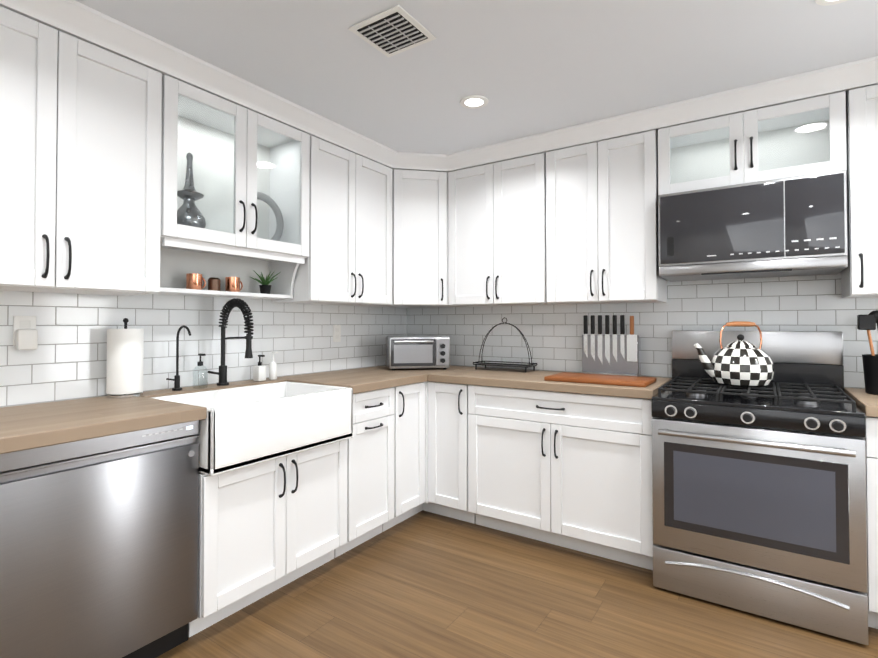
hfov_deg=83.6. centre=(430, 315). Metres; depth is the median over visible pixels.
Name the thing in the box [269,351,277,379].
soap bottle
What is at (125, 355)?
paper towel holder
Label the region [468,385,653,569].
base cabinet
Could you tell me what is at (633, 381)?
cutting board
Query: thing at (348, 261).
upper cabinet
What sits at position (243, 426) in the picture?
sink
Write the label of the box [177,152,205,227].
vase
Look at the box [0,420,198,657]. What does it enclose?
dishwasher
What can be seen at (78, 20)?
crown molding
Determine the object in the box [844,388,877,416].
countertop
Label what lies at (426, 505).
cabinet filler
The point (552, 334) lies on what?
wall
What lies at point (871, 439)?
base cabinet
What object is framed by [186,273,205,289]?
copper mug
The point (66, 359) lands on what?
wall
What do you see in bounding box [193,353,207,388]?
glass soap dispenser
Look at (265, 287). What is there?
potted plant
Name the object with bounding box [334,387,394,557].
base cabinet
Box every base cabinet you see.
[188,439,346,636]
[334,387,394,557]
[382,382,424,531]
[428,382,475,523]
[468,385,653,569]
[864,417,877,628]
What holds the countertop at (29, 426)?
on the base cabinet at (370, 471)
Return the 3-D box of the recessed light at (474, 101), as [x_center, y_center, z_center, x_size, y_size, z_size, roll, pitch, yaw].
[0.227,-1.107,2.546,0.148,0.006,0.148,-1,-1,34]
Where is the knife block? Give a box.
[579,315,640,376]
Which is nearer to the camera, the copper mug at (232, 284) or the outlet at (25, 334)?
the outlet at (25, 334)
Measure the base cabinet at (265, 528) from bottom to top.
0.647 m
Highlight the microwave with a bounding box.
[658,170,847,281]
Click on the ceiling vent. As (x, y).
(394, 30)
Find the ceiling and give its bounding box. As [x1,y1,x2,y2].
[75,0,877,172]
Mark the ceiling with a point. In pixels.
(525, 68)
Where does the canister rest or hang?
in the upper cabinet at (242, 156)
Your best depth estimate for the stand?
3.35 m
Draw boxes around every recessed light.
[460,95,487,108]
[815,0,847,5]
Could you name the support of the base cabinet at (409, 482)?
on the floor
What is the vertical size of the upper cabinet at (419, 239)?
0.928 m
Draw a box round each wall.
[0,291,406,407]
[407,272,877,388]
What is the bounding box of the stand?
[473,317,536,371]
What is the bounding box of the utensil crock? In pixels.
[857,310,877,394]
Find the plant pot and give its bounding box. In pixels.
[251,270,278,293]
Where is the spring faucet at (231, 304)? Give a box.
[208,298,253,385]
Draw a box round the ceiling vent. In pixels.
[348,5,435,57]
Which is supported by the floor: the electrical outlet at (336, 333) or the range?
the range
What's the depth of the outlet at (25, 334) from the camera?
1.92 m
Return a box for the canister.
[208,277,220,290]
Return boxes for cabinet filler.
[413,381,435,514]
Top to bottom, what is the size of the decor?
0.370 m
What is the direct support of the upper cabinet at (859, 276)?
attached to the wall at (552, 334)
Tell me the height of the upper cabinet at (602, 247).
0.928 m
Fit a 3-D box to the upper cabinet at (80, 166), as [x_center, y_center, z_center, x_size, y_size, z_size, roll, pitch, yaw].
[-1.453,-0.561,1.834,0.369,0.928,0.734,-1,-1,34]
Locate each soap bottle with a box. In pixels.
[253,355,265,380]
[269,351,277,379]
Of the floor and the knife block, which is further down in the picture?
the floor
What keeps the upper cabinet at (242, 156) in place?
attached to the wall at (66, 359)
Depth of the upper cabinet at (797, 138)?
2.53 m
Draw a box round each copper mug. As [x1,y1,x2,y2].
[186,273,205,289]
[225,277,242,291]
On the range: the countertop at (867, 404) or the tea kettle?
the tea kettle
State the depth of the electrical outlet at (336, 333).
3.34 m
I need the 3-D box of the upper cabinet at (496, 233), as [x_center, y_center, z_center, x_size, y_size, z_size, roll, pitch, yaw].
[0.495,-0.537,3.326,0.700,0.928,0.369,-1,-1,34]
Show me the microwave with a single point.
(790, 226)
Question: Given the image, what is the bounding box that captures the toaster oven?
[386,336,449,369]
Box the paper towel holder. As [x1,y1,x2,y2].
[106,318,143,397]
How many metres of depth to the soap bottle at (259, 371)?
2.72 m
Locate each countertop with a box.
[0,368,423,453]
[364,365,671,398]
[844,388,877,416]
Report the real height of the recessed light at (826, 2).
0.006 m
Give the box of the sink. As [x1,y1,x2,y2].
[152,381,352,475]
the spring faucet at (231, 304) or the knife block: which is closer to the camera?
the spring faucet at (231, 304)
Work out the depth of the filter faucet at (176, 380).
2.35 m
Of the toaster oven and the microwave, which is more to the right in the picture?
the microwave
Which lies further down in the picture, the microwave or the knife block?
the knife block
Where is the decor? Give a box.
[257,192,283,240]
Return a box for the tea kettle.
[694,321,773,386]
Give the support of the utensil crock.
on the countertop at (867, 404)
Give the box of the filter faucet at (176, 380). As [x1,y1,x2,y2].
[166,325,190,390]
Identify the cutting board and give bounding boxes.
[544,372,655,386]
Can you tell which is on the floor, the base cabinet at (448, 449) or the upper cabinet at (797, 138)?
the base cabinet at (448, 449)
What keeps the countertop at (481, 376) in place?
on the base cabinet at (573, 471)
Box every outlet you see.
[13,316,37,349]
[333,325,340,341]
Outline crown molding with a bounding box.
[0,0,877,171]
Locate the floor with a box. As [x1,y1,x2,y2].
[156,510,877,657]
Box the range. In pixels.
[651,330,868,644]
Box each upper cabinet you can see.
[0,6,161,295]
[157,75,309,299]
[272,135,391,305]
[368,169,466,307]
[448,153,562,306]
[546,130,666,304]
[658,91,846,194]
[841,84,877,297]

